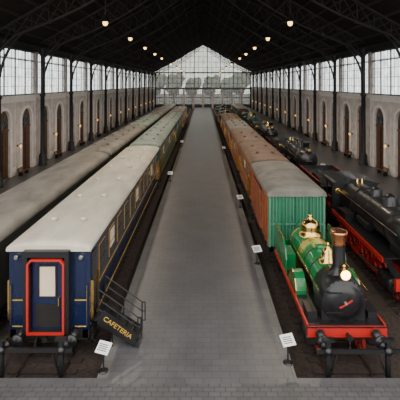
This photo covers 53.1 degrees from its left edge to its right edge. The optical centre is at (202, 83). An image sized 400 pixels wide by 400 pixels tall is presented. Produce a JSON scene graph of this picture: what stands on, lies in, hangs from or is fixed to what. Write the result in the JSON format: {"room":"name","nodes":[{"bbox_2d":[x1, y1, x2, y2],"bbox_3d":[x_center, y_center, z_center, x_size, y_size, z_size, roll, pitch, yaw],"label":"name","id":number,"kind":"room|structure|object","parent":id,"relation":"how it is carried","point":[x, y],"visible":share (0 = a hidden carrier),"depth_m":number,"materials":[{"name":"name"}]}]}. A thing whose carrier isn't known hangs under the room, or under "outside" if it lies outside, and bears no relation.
{"room":"museum","nodes":[
{"label":"museum","id":0,"kind":"room"},
{"bbox_2d":[0,37,154,181],"bbox_3d":[-20.210,2.850,86.900,0.780,14.900,162.000,0,0,0],"label":"wall","id":1,"kind":"structure","parent":0,"point":[14,107],"depth_m":54.33,"materials":[{"name":"paint"}]},
{"bbox_2d":[1,111,8,179],"bbox_3d":[-20.190,6.200,40.200,0.100,7.000,2.600,0,0,0],"label":"door","id":2,"kind":"structure","parent":1,"relation":"in","point":[4,119],"depth_m":40.64,"materials":[{"name":"brown wood"}]},
{"bbox_2d":[1,47,34,96],"bbox_3d":[-20.100,-1.275,42.800,0.200,5.094,9.760,0,0,0],"label":"window","id":3,"kind":"structure","parent":1,"relation":"in","point":[24,59],"depth_m":43.21,"materials":[{"name":"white glass"}]},
{"bbox_2d":[23,108,29,168],"bbox_3d":[-20.190,6.200,45.400,0.100,7.000,2.600,0,0,0],"label":"door","id":4,"kind":"structure","parent":1,"relation":"in","point":[26,117],"depth_m":45.71,"materials":[{"name":"brown wood"}]},
{"bbox_2d":[45,107,47,158],"bbox_3d":[-20.190,6.200,50.600,0.100,7.000,2.600,0,0,0],"label":"door","id":5,"kind":"structure","parent":1,"relation":"in","point":[46,120],"depth_m":51.53,"materials":[{"name":"brown wood"}]},
{"bbox_2d":[38,53,64,93],"bbox_3d":[-20.100,-1.275,53.200,0.200,5.094,9.760,0,0,0],"label":"window","id":6,"kind":"structure","parent":1,"relation":"in","point":[39,62],"depth_m":55.25,"materials":[{"name":"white glass"}]},
{"bbox_2d":[57,104,61,152],"bbox_3d":[-20.190,6.200,55.800,0.100,7.000,2.600,0,0,0],"label":"door","id":7,"kind":"structure","parent":1,"relation":"in","point":[59,117],"depth_m":56.20,"materials":[{"name":"brown wood"}]},
{"bbox_2d":[67,58,85,91],"bbox_3d":[-20.100,-1.275,63.600,0.200,5.094,9.760,0,0,0],"label":"window","id":8,"kind":"structure","parent":1,"relation":"in","point":[76,85],"depth_m":66.02,"materials":[{"name":"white glass"}]},
{"bbox_2d":[13,109,146,175],"bbox_3d":[-19.960,9.250,84.400,0.080,0.900,155.000,0,0,0],"label":"baseboard","id":9,"kind":"structure","parent":1,"relation":"attached to","point":[19,166],"depth_m":54.03,"materials":[{"name":"stone"}]},
{"bbox_2d":[80,102,83,141],"bbox_3d":[-20.190,6.200,66.200,0.100,7.000,2.600,0,0,0],"label":"door","id":10,"kind":"structure","parent":1,"relation":"in","point":[81,106],"depth_m":66.40,"materials":[{"name":"brown wood"}]},
{"bbox_2d":[88,62,100,90],"bbox_3d":[-20.100,-1.275,74.000,0.200,5.094,9.760,0,0,0],"label":"window","id":11,"kind":"structure","parent":1,"relation":"in","point":[97,69],"depth_m":74.72,"materials":[{"name":"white glass"}]},
{"bbox_2d":[97,99,99,133],"bbox_3d":[-20.190,6.200,76.600,0.100,7.000,2.600,0,0,0],"label":"door","id":12,"kind":"structure","parent":1,"relation":"in","point":[98,108],"depth_m":77.29,"materials":[{"name":"brown wood"}]},
{"bbox_2d":[103,65,112,89],"bbox_3d":[-20.100,-1.275,84.400,0.200,5.094,9.760,0,0,0],"label":"window","id":13,"kind":"structure","parent":1,"relation":"in","point":[110,80],"depth_m":85.97,"materials":[{"name":"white glass"}]},
{"bbox_2d":[114,67,122,89],"bbox_3d":[-20.100,-1.275,94.800,0.200,5.094,9.760,0,0,0],"label":"window","id":14,"kind":"structure","parent":1,"relation":"in","point":[114,67],"depth_m":91.61,"materials":[{"name":"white glass"}]},
{"bbox_2d":[137,72,141,87],"bbox_3d":[-20.100,-1.275,126.000,0.200,5.094,9.760,0,0,0],"label":"window","id":15,"kind":"structure","parent":1,"relation":"in","point":[137,72],"depth_m":128.31,"materials":[{"name":"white glass"}]},
{"bbox_2d":[0,0,399,72],"bbox_3d":[0.000,-10.600,89.250,41.200,12.000,154.500,0,0,0],"label":"ceiling","id":16,"kind":"structure","parent":0,"point":[10,10],"depth_m":58.86,"materials":[{"name":"grey metal"}]},
{"bbox_2d":[100,0,110,25],"bbox_3d":[-7.400,-8.199,30.300,0.830,7.596,0.830,0,0,0],"label":"pendant lamp","id":17,"kind":"object","parent":16,"relation":"hanging from","point":[105,20],"visible":1,"depth_m":30.15,"materials":[{"name":"black metal"}]},
{"bbox_2d":[0,0,399,76],"bbox_3d":[0.000,-7.807,37.600,38.700,16.425,0.300,0,0,0],"label":"roof truss","id":18,"kind":"object","parent":16,"relation":"attached to","point":[35,26],"visible":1,"depth_m":37.53,"materials":[{"name":"grey metal"}]},
{"bbox_2d":[42,0,363,78],"bbox_3d":[0.000,-7.807,48.000,38.700,16.425,0.300,0,0,0],"label":"roof truss","id":19,"kind":"object","parent":16,"relation":"attached to","point":[114,1],"visible":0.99,"depth_m":47.93,"materials":[{"name":"grey metal"}]},
{"bbox_2d":[70,0,335,78],"bbox_3d":[0.000,-7.807,58.400,38.700,16.425,0.300,0,0,0],"label":"roof truss","id":20,"kind":"object","parent":16,"relation":"attached to","point":[135,13],"visible":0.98,"depth_m":58.29,"materials":[{"name":"grey metal"}]},
{"bbox_2d":[90,0,315,79],"bbox_3d":[0.000,-7.807,68.800,38.700,16.425,0.300,0,0,0],"label":"roof truss","id":21,"kind":"object","parent":16,"relation":"attached to","point":[193,3],"visible":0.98,"depth_m":68.70,"materials":[{"name":"grey metal"}]},
{"bbox_2d":[105,3,300,77],"bbox_3d":[0.000,-7.807,79.200,38.700,16.425,0.300,0,0,0],"label":"roof truss","id":22,"kind":"object","parent":16,"relation":"attached to","point":[177,18],"visible":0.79,"depth_m":79.09,"materials":[{"name":"grey metal"}]},
{"bbox_2d":[117,13,288,78],"bbox_3d":[0.000,-7.807,89.600,38.701,16.425,0.300,0,0,0],"label":"roof truss","id":23,"kind":"object","parent":16,"relation":"attached to","point":[188,27],"visible":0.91,"depth_m":89.49,"materials":[{"name":"grey metal"}]},
{"bbox_2d":[127,20,278,77],"bbox_3d":[0.000,-7.807,100.000,38.701,16.425,0.300,0,0,0],"label":"roof truss","id":24,"kind":"object","parent":16,"relation":"attached to","point":[164,50],"visible":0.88,"depth_m":99.88,"materials":[{"name":"grey metal"}]},
{"bbox_2d":[134,26,271,78],"bbox_3d":[0.000,-7.807,110.400,38.701,16.425,0.300,0,0,0],"label":"roof truss","id":25,"kind":"object","parent":16,"relation":"attached to","point":[139,67],"visible":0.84,"depth_m":110.29,"materials":[{"name":"grey metal"}]},
{"bbox_2d":[140,31,265,78],"bbox_3d":[0.000,-7.807,120.800,38.701,16.425,0.300,0,0,0],"label":"roof truss","id":26,"kind":"object","parent":16,"relation":"attached to","point":[145,68],"visible":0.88,"depth_m":120.65,"materials":[{"name":"grey metal"}]},
{"bbox_2d":[145,35,260,78],"bbox_3d":[0.000,-7.807,131.200,38.701,16.425,0.300,0,0,0],"label":"roof truss","id":27,"kind":"object","parent":16,"relation":"attached to","point":[202,35],"visible":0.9,"depth_m":131.06,"materials":[{"name":"grey metal"}]},
{"bbox_2d":[149,39,256,80],"bbox_3d":[0.000,-7.807,141.600,38.701,16.425,0.300,0,0,0],"label":"roof truss","id":28,"kind":"object","parent":16,"relation":"attached to","point":[202,39],"visible":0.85,"depth_m":141.44,"materials":[{"name":"grey metal"}]},
{"bbox_2d":[152,42,253,79],"bbox_3d":[0.000,-7.807,152.000,38.701,16.425,0.300,0,0,0],"label":"roof truss","id":29,"kind":"object","parent":16,"relation":"attached to","point":[157,71],"visible":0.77,"depth_m":151.89,"materials":[{"name":"grey metal"}]},
{"bbox_2d":[155,45,250,80],"bbox_3d":[0.000,-7.807,162.400,38.701,16.425,0.300,0,0,0],"label":"roof truss","id":30,"kind":"object","parent":16,"relation":"attached to","point":[202,45],"visible":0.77,"depth_m":162.28,"materials":[{"name":"grey metal"}]},
{"bbox_2d":[264,32,271,40],"bbox_3d":[6.600,-8.420,40.700,0.830,8.063,0.830,0,0,0],"label":"pendant lamp","id":31,"kind":"object","parent":16,"relation":"hanging from","point":[267,36],"visible":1,"depth_m":40.52,"materials":[{"name":"black metal"}]},
{"bbox_2d":[285,15,295,25],"bbox_3d":[6.600,-8.420,30.300,0.830,8.063,0.830,0,0,0],"label":"pendant lamp","id":32,"kind":"object","parent":16,"relation":"hanging from","point":[290,20],"visible":1,"depth_m":30.13,"materials":[{"name":"black metal"}]},
{"bbox_2d":[0,378,399,399],"bbox_3d":[0.000,10.040,3.600,39.960,0.680,19.200,0,0,0],"label":"floor","id":33,"kind":"structure","parent":0,"point":[10,388],"depth_m":12.74,"materials":[{"name":"stone"}]},
{"bbox_2d":[0,109,399,377],"bbox_3d":[0.000,10.350,89.600,24.400,0.060,152.800,0,0,0],"label":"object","id":34,"kind":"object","parent":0,"point":[91,363],"depth_m":17.83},
{"bbox_2d":[0,307,7,329],"bbox_3d":[-9.750,10.295,88.600,2.500,0.190,150.400,0,0,0],"label":"railway track","id":35,"kind":"object","parent":34,"relation":"on","point":[2,321],"visible":0.02,"depth_m":17.48,"materials":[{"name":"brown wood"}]},
{"bbox_2d":[0,151,108,314],"bbox_3d":[-9.750,7.994,24.400,3.260,4.412,22.200,0,0,0],"label":"carriage","id":36,"kind":"object","parent":35,"relation":"on","point":[26,203],"visible":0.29,"depth_m":21.41,"materials":[{"name":"grey paint"}]},
{"bbox_2d":[80,124,146,161],"bbox_3d":[-9.750,7.926,47.300,3.260,4.549,23.200,0,0,0],"label":"carriage","id":37,"kind":"object","parent":35,"relation":"on","point":[116,142],"visible":0.27,"depth_m":42.10,"materials":[{"name":"grey paint"}]},
{"bbox_2d":[130,114,160,130],"bbox_3d":[-9.750,7.926,68.700,3.260,4.549,19.200,0,0,0],"label":"carriage","id":38,"kind":"object","parent":35,"relation":"on","point":[149,120],"visible":0.27,"depth_m":65.57,"materials":[{"name":"green paint"}]},
{"bbox_2d":[147,108,169,118],"bbox_3d":[-9.750,7.926,89.100,3.260,4.549,21.200,0,0,0],"label":"carriage","id":39,"kind":"object","parent":35,"relation":"on","point":[162,112],"visible":0.23,"depth_m":86.22,"materials":[{"name":"orange wood"}]},
{"bbox_2d":[160,103,175,110],"bbox_3d":[-9.750,7.926,110.500,3.260,4.549,21.200,0,0,0],"label":"carriage","id":40,"kind":"object","parent":35,"relation":"on","point":[170,106],"visible":0.26,"depth_m":107.97,"materials":[{"name":"green paint"}]},
{"bbox_2d":[6,109,191,377],"bbox_3d":[-5.750,10.295,88.600,2.500,0.190,150.400,0,0,0],"label":"railway track","id":41,"kind":"object","parent":34,"relation":"on","point":[11,371],"visible":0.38,"depth_m":14.83,"materials":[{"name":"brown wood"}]},
{"bbox_2d":[0,336,72,377],"bbox_3d":[-5.850,9.420,13.650,2.800,1.560,0.340,0,0,0],"label":"buffer stop","id":42,"kind":"object","parent":41,"relation":"on","point":[63,347],"visible":0.9,"depth_m":13.59,"materials":[{"name":"black paint"}]},
{"bbox_2d":[6,146,159,347],"bbox_3d":[-5.750,7.937,26.550,3.360,4.527,24.400,0,0,0],"label":"car","id":43,"kind":"object","parent":41,"relation":"on","point":[58,266],"visible":0.96,"depth_m":15.35,"materials":[{"name":"blue paint"}]},
{"bbox_2d":[129,121,175,181],"bbox_3d":[-5.750,7.895,50.850,3.260,4.610,23.700,0,0,0],"label":"carriage","id":44,"kind":"object","parent":41,"relation":"on","point":[162,134],"visible":0.61,"depth_m":45.97,"materials":[{"name":"green paint"}]},
{"bbox_2d":[158,112,182,144],"bbox_3d":[-5.750,7.895,73.600,3.260,4.610,21.200,0,0,0],"label":"carriage","id":45,"kind":"object","parent":41,"relation":"on","point":[177,117],"visible":0.44,"depth_m":70.38,"materials":[{"name":"green paint"}]},
{"bbox_2d":[170,106,186,129],"bbox_3d":[-5.750,7.895,95.200,3.260,4.610,21.200,0,0,0],"label":"carriage","id":46,"kind":"object","parent":41,"relation":"on","point":[183,109],"visible":0.44,"depth_m":93.18,"materials":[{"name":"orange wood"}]},
{"bbox_2d":[97,107,296,377],"bbox_3d":[-0.200,10.010,89.590,6.600,0.620,152.780,0,0,0],"label":"platform","id":47,"kind":"object","parent":34,"relation":"on","point":[211,313],"visible":0.79,"depth_m":18.79,"materials":[{"name":"stone"}]},
{"bbox_2d":[95,340,111,374],"bbox_3d":[-3.357,9.240,13.509,0.480,0.920,0.340,0,0,20],"label":"information panel","id":48,"kind":"object","parent":47,"relation":"on","point":[103,347],"visible":1,"depth_m":13.47,"materials":[{"name":"black paint"}]},
{"bbox_2d":[95,276,145,347],"bbox_3d":[-3.129,8.619,15.206,1.742,2.154,1.158,0,0,0],"label":"stairs","id":49,"kind":"structure","parent":47,"relation":"on","point":[114,322],"depth_m":14.70,"materials":[{"name":"black metal"}]},
{"bbox_2d":[252,245,261,264],"bbox_3d":[2.917,9.240,21.610,0.480,0.920,0.340,0,0,-17],"label":"information panel","id":50,"kind":"object","parent":47,"relation":"on","point":[256,248],"visible":1,"depth_m":21.58,"materials":[{"name":"black paint"}]},
{"bbox_2d":[279,333,295,365],"bbox_3d":[2.947,9.240,13.910,0.480,0.920,0.340,0,0,-17],"label":"information panel","id":51,"kind":"object","parent":47,"relation":"on","point":[287,340],"visible":1,"depth_m":13.88,"materials":[{"name":"black paint"}]},
{"bbox_2d":[213,109,383,377],"bbox_3d":[5.160,10.295,88.600,2.500,0.190,150.400,0,0,0],"label":"railway track","id":52,"kind":"object","parent":34,"relation":"on","point":[372,372],"visible":0.3,"depth_m":14.99,"materials":[{"name":"brown wood"}]},
{"bbox_2d":[215,105,226,120],"bbox_3d":[5.160,7.894,111.450,3.060,4.607,19.100,0,0,0],"label":"steam locomotive","id":53,"kind":"object","parent":52,"relation":"on","point":[218,108],"visible":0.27,"depth_m":109.30,"materials":[{"name":"red paint"}]},
{"bbox_2d":[218,110,231,128],"bbox_3d":[5.160,7.894,91.450,3.060,4.607,19.100,0,0,0],"label":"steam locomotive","id":54,"kind":"object","parent":52,"relation":"on","point":[224,111],"visible":0.16,"depth_m":90.90,"materials":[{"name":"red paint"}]},
{"bbox_2d":[221,113,241,141],"bbox_3d":[5.160,7.920,73.600,3.260,4.560,15.200,0,0,0],"label":"carriage","id":55,"kind":"object","parent":52,"relation":"on","point":[225,116],"visible":0.37,"depth_m":72.32,"materials":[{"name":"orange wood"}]},
{"bbox_2d":[225,119,252,156],"bbox_3d":[5.160,7.893,59.200,3.360,4.607,13.200,0,0,0],"label":"carriage","id":56,"kind":"object","parent":52,"relation":"on","point":[232,124],"visible":0.34,"depth_m":57.57,"materials":[{"name":"wood"}]},
{"bbox_2d":[230,129,267,177],"bbox_3d":[5.160,7.893,46.550,3.360,4.607,11.700,0,0,0],"label":"carriage","id":57,"kind":"object","parent":52,"relation":"on","point":[238,136],"visible":0.37,"depth_m":45.02,"materials":[{"name":"orange wood"}]},
{"bbox_2d":[238,141,289,208],"bbox_3d":[5.160,7.868,35.500,3.360,4.657,10.200,0,0,0],"label":"carriage","id":58,"kind":"object","parent":52,"relation":"on","point":[251,152],"visible":0.47,"depth_m":33.80,"materials":[{"name":"orange wood"}]},
{"bbox_2d":[250,161,326,259],"bbox_3d":[5.160,7.917,25.850,3.460,4.559,8.900,0,0,0],"label":"train car","id":59,"kind":"object","parent":52,"relation":"on","point":[282,194],"visible":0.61,"depth_m":22.04,"materials":[{"name":"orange wood"}]},
{"bbox_2d":[274,213,387,354],"bbox_3d":[5.200,7.904,17.510,2.900,4.587,7.420,0,0,0],"label":"steam locomotive","id":60,"kind":"object","parent":52,"relation":"on","point":[330,299],"visible":0.98,"depth_m":15.10,"materials":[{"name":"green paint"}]},
{"bbox_2d":[316,337,399,377],"bbox_3d":[5.260,9.420,13.590,2.800,1.560,0.340,0,0,0],"label":"buffer stop","id":61,"kind":"object","parent":52,"relation":"on","point":[385,346],"visible":0.93,"depth_m":13.53,"materials":[{"name":"black paint"}]},
{"bbox_2d":[227,109,399,315],"bbox_3d":[9.950,10.295,88.600,2.500,0.190,150.400,0,0,0],"label":"railway track","id":62,"kind":"object","parent":34,"relation":"on","point":[381,286],"visible":0.06,"depth_m":21.72,"materials":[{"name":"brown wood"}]},
{"bbox_2d":[231,103,248,115],"bbox_3d":[9.950,7.895,108.500,3.260,4.610,21.200,0,0,0],"label":"carriage","id":63,"kind":"object","parent":62,"relation":"on","point":[237,108],"visible":0.37,"depth_m":100.60,"materials":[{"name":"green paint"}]},
{"bbox_2d":[239,112,258,124],"bbox_3d":[9.950,7.894,86.150,3.060,4.607,19.100,0,0,0],"label":"steam locomotive","id":64,"kind":"object","parent":62,"relation":"on","point":[247,117],"visible":0.27,"depth_m":82.10,"materials":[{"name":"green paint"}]},
{"bbox_2d":[248,120,277,138],"bbox_3d":[9.950,7.894,66.150,3.060,4.607,19.100,0,0,0],"label":"steam locomotive","id":65,"kind":"object","parent":62,"relation":"on","point":[263,128],"visible":0.34,"depth_m":61.59,"materials":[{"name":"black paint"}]},
{"bbox_2d":[265,135,317,168],"bbox_3d":[9.950,7.894,46.150,3.060,4.607,19.100,0,0,0],"label":"steam locomotive","id":66,"kind":"object","parent":62,"relation":"on","point":[298,152],"visible":0.4,"depth_m":41.46,"materials":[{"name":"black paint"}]},
{"bbox_2d":[299,165,399,300],"bbox_3d":[9.950,7.894,26.550,3.060,4.607,19.100,0,0,0],"label":"steam locomotive","id":67,"kind":"object","parent":62,"relation":"on","point":[370,218],"visible":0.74,"depth_m":22.49,"materials":[{"name":"red paint"}]},
{"bbox_2d":[156,88,249,108],"bbox_3d":[0.000,5.900,166.250,40.800,8.800,0.500,0,0,0],"label":"wall","id":68,"kind":"structure","parent":0,"point":[191,98],"depth_m":166.29,"materials":[{"name":"grey glass"}]},
{"bbox_2d":[154,46,251,87],"bbox_3d":[0.000,-7.350,166.225,40.800,17.700,0.250,0,0,0],"label":"gable window","id":69,"kind":"structure","parent":68,"relation":"in","point":[202,69],"depth_m":166.25,"materials":[{"name":"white glass"}]},
{"bbox_2d":[251,39,399,179],"bbox_3d":[20.210,2.850,86.900,0.780,14.900,162.000,0,0,0],"label":"wall","id":70,"kind":"structure","parent":0,"point":[389,106],"depth_m":54.33,"materials":[{"name":"paint"}]},
{"bbox_2d":[264,72,268,87],"bbox_3d":[20.100,-1.275,126.000,0.200,5.094,9.760,0,0,0],"label":"window","id":71,"kind":"structure","parent":70,"relation":"in","point":[264,72],"depth_m":128.31,"materials":[{"name":"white glass"}]},
{"bbox_2d":[283,67,291,89],"bbox_3d":[20.100,-1.275,94.800,0.200,5.094,9.760,0,0,0],"label":"window","id":72,"kind":"structure","parent":70,"relation":"in","point":[291,67],"depth_m":91.61,"materials":[{"name":"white glass"}]},
{"bbox_2d":[293,65,302,89],"bbox_3d":[20.100,-1.275,84.400,0.200,5.094,9.760,0,0,0],"label":"window","id":73,"kind":"structure","parent":70,"relation":"in","point":[295,80],"depth_m":85.97,"materials":[{"name":"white glass"}]},
{"bbox_2d":[306,99,308,133],"bbox_3d":[20.190,6.200,76.600,0.100,7.000,2.600,0,0,0],"label":"door","id":74,"kind":"structure","parent":70,"relation":"in","point":[307,108],"depth_m":77.29,"materials":[{"name":"brown wood"}]},
{"bbox_2d":[305,62,317,90],"bbox_3d":[20.100,-1.275,74.000,0.200,5.094,9.760,0,0,0],"label":"window","id":75,"kind":"structure","parent":70,"relation":"in","point":[308,69],"depth_m":74.72,"materials":[{"name":"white glass"}]},
{"bbox_2d":[322,102,325,141],"bbox_3d":[20.190,6.200,66.200,0.100,7.000,2.600,0,0,0],"label":"door","id":76,"kind":"structure","parent":70,"relation":"in","point":[324,106],"depth_m":66.40,"materials":[{"name":"brown wood"}]},
{"bbox_2d":[259,109,392,175],"bbox_3d":[19.960,9.250,84.400,0.080,0.900,155.000,0,0,0],"label":"baseboard","id":77,"kind":"structure","parent":70,"relation":"attached to","point":[386,166],"depth_m":54.03,"materials":[{"name":"stone"}]},
{"bbox_2d":[320,58,338,91],"bbox_3d":[20.100,-1.275,63.600,0.200,5.094,9.760,0,0,0],"label":"window","id":78,"kind":"structure","parent":70,"relation":"in","point":[324,85],"depth_m":66.00,"materials":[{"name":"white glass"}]},
{"bbox_2d":[344,104,348,152],"bbox_3d":[20.190,6.200,55.800,0.100,7.000,2.600,0,0,0],"label":"door","id":79,"kind":"structure","parent":70,"relation":"in","point":[346,117],"depth_m":56.20,"materials":[{"name":"brown wood"}]},
{"bbox_2d":[341,53,367,93],"bbox_3d":[20.100,-1.275,53.200,0.200,5.094,9.760,0,0,0],"label":"window","id":80,"kind":"structure","parent":70,"relation":"in","point":[366,62],"depth_m":55.25,"materials":[{"name":"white glass"}]},
{"bbox_2d":[358,107,360,158],"bbox_3d":[20.190,6.200,50.600,0.100,7.000,2.600,0,0,0],"label":"door","id":81,"kind":"structure","parent":70,"relation":"in","point":[359,120],"depth_m":51.53,"materials":[{"name":"brown wood"}]},
{"bbox_2d":[376,108,382,168],"bbox_3d":[20.190,6.200,45.400,0.100,7.000,2.600,0,0,0],"label":"door","id":82,"kind":"structure","parent":70,"relation":"in","point":[379,117],"depth_m":45.71,"materials":[{"name":"brown wood"}]},
{"bbox_2d":[371,47,399,95],"bbox_3d":[20.100,-1.275,42.800,0.200,5.094,9.760,0,0,0],"label":"window","id":83,"kind":"structure","parent":70,"relation":"in","point":[381,59],"depth_m":43.58,"materials":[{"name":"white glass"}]},
{"bbox_2d":[397,114,399,177],"bbox_3d":[20.190,6.200,40.200,0.100,7.000,2.600,0,0,0],"label":"door","id":84,"kind":"structure","parent":70,"relation":"in","point":[398,129],"depth_m":41.16,"materials":[{"name":"brown wood"}]},
{"label":"outside","id":85,"kind":"structure","parent":0,"visible":0},
{"bbox_3d":[0.000,10.640,180.000,300.000,0.520,480.000,0,0,0],"label":"ground","id":86,"kind":"structure","parent":85,"visible":0},
{"bbox_2d":[0,107,159,193],"bbox_3d":[-16.000,10.040,89.590,7.600,0.680,152.780,0,0,0],"label":"platform","id":87,"kind":"object","parent":86,"relation":"on","point":[14,181],"visible":0.11,"depth_m":50.72,"materials":[{"name":"concrete"}]},
{"bbox_2d":[0,39,3,187],"bbox_3d":[-19.250,2.750,37.600,1.000,13.900,1.000,0,0,0],"label":"column","id":88,"kind":"structure","parent":87,"relation":"on","point":[1,41],"depth_m":37.55,"materials":[{"name":"black metal"}]},
{"bbox_2d":[17,165,28,175],"bbox_3d":[-19.250,9.272,42.800,0.549,0.856,1.800,0,0,0],"label":"bench","id":89,"kind":"object","parent":87,"relation":"on","point":[20,173],"visible":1,"depth_m":42.68,"materials":[{"name":"black paint"}]},
{"bbox_2d":[38,49,46,165],"bbox_3d":[-19.250,2.750,48.000,1.000,13.900,1.000,0,0,0],"label":"column","id":90,"kind":"structure","parent":87,"relation":"on","point":[42,52],"depth_m":47.79,"materials":[{"name":"black metal"}]},
{"bbox_2d":[68,55,74,150],"bbox_3d":[-19.250,2.750,58.400,1.000,13.900,1.000,0,0,0],"label":"column","id":91,"kind":"structure","parent":87,"relation":"on","point":[70,57],"depth_m":58.19,"materials":[{"name":"black metal"}]},
{"bbox_2d":[88,59,93,140],"bbox_3d":[-19.250,2.750,68.800,1.000,13.900,1.000,0,0,0],"label":"column","id":92,"kind":"structure","parent":87,"relation":"on","point":[91,61],"depth_m":68.60,"materials":[{"name":"black metal"}]},
{"bbox_2d":[103,63,107,132],"bbox_3d":[-19.250,2.750,79.200,1.000,13.900,1.000,0,0,0],"label":"column","id":93,"kind":"structure","parent":87,"relation":"on","point":[105,64],"depth_m":78.97,"materials":[{"name":"black metal"}]},
{"bbox_2d":[115,65,118,127],"bbox_3d":[-19.250,2.750,89.600,1.000,13.900,1.000,0,0,0],"label":"column","id":94,"kind":"structure","parent":87,"relation":"on","point":[116,66],"depth_m":89.40,"materials":[{"name":"black metal"}]},
{"bbox_2d":[124,67,127,122],"bbox_3d":[-19.250,2.750,100.000,1.000,13.900,1.000,0,0,0],"label":"column","id":95,"kind":"structure","parent":87,"relation":"on","point":[125,68],"depth_m":99.81,"materials":[{"name":"black metal"}]},
{"bbox_2d":[131,69,134,118],"bbox_3d":[-19.250,2.750,110.400,1.000,13.900,1.000,0,0,0],"label":"column","id":96,"kind":"structure","parent":87,"relation":"on","point":[133,70],"depth_m":110.21,"materials":[{"name":"black metal"}]},
{"bbox_2d":[138,70,140,115],"bbox_3d":[-19.250,2.750,120.800,1.000,13.900,1.000,0,0,0],"label":"column","id":97,"kind":"structure","parent":87,"relation":"on","point":[139,71],"depth_m":120.59,"materials":[{"name":"black metal"}]},
{"bbox_2d":[143,71,145,113],"bbox_3d":[-19.250,2.750,131.200,1.000,13.900,1.000,0,0,0],"label":"column","id":98,"kind":"structure","parent":87,"relation":"on","point":[144,72],"depth_m":130.97,"materials":[{"name":"black metal"}]},
{"bbox_2d":[147,72,149,110],"bbox_3d":[-19.250,2.750,141.600,1.000,13.900,1.000,0,0,0],"label":"column","id":99,"kind":"structure","parent":87,"relation":"on","point":[148,108],"depth_m":141.37,"materials":[{"name":"black metal"}]},
{"bbox_2d":[151,73,153,109],"bbox_3d":[-19.250,2.750,152.000,1.000,13.900,1.000,0,0,0],"label":"column","id":100,"kind":"structure","parent":87,"relation":"on","point":[151,73],"depth_m":151.78,"materials":[{"name":"black metal"}]},
{"bbox_2d":[248,107,399,204],"bbox_3d":[16.000,10.040,89.590,7.600,0.680,152.780,0,0,0],"label":"platform","id":101,"kind":"object","parent":86,"relation":"on","point":[325,155],"visible":0.17,"depth_m":50.72,"materials":[{"name":"concrete"}]},
{"bbox_2d":[252,73,254,109],"bbox_3d":[19.250,2.750,152.000,1.000,13.900,1.000,0,0,0],"label":"column","id":102,"kind":"structure","parent":101,"relation":"on","point":[254,73],"depth_m":151.78,"materials":[{"name":"black metal"}]},
{"bbox_2d":[256,72,258,110],"bbox_3d":[19.250,2.750,141.600,1.000,13.900,1.000,0,0,0],"label":"column","id":103,"kind":"structure","parent":101,"relation":"on","point":[257,108],"depth_m":141.37,"materials":[{"name":"black metal"}]},
{"bbox_2d":[260,71,262,113],"bbox_3d":[19.250,2.750,131.200,1.000,13.900,1.000,0,0,0],"label":"column","id":104,"kind":"structure","parent":101,"relation":"on","point":[261,72],"depth_m":130.97,"materials":[{"name":"black metal"}]},
{"bbox_2d":[265,70,267,115],"bbox_3d":[19.250,2.750,120.800,1.000,13.900,1.000,0,0,0],"label":"column","id":105,"kind":"structure","parent":101,"relation":"on","point":[266,71],"depth_m":120.59,"materials":[{"name":"black metal"}]},
{"bbox_2d":[271,69,274,118],"bbox_3d":[19.250,2.750,110.400,1.000,13.900,1.000,0,0,0],"label":"column","id":106,"kind":"structure","parent":101,"relation":"on","point":[272,70],"depth_m":110.21,"materials":[{"name":"black metal"}]},
{"bbox_2d":[278,67,281,122],"bbox_3d":[19.250,2.750,100.000,1.000,13.900,1.000,0,0,0],"label":"column","id":107,"kind":"structure","parent":101,"relation":"on","point":[279,68],"depth_m":99.81,"materials":[{"name":"black metal"}]},
{"bbox_2d":[287,65,290,127],"bbox_3d":[19.250,2.750,89.600,1.000,13.900,1.000,0,0,0],"label":"column","id":108,"kind":"structure","parent":101,"relation":"on","point":[288,66],"depth_m":89.40,"materials":[{"name":"black metal"}]},
{"bbox_2d":[298,63,302,132],"bbox_3d":[19.250,2.750,79.200,1.000,13.900,1.000,0,0,0],"label":"column","id":109,"kind":"structure","parent":101,"relation":"on","point":[299,64],"depth_m":78.97,"materials":[{"name":"black metal"}]},
{"bbox_2d":[312,59,317,140],"bbox_3d":[19.250,2.750,68.800,1.000,13.900,1.000,0,0,0],"label":"column","id":110,"kind":"structure","parent":101,"relation":"on","point":[314,61],"depth_m":68.60,"materials":[{"name":"black metal"}]},
{"bbox_2d":[331,55,337,150],"bbox_3d":[19.250,2.750,58.400,1.000,13.900,1.000,0,0,0],"label":"column","id":111,"kind":"structure","parent":101,"relation":"on","point":[334,57],"depth_m":58.19,"materials":[{"name":"black metal"}]},
{"bbox_2d":[359,49,367,165],"bbox_3d":[19.250,2.750,48.000,1.000,13.900,1.000,0,0,0],"label":"column","id":112,"kind":"structure","parent":101,"relation":"on","point":[363,52],"depth_m":47.79,"materials":[{"name":"black metal"}]},
{"bbox_2d":[377,165,388,175],"bbox_3d":[19.250,9.272,42.800,0.549,0.856,1.800,0,0,0],"label":"bench","id":113,"kind":"object","parent":101,"relation":"on","point":[385,173],"visible":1,"depth_m":42.68,"materials":[{"name":"black paint"}]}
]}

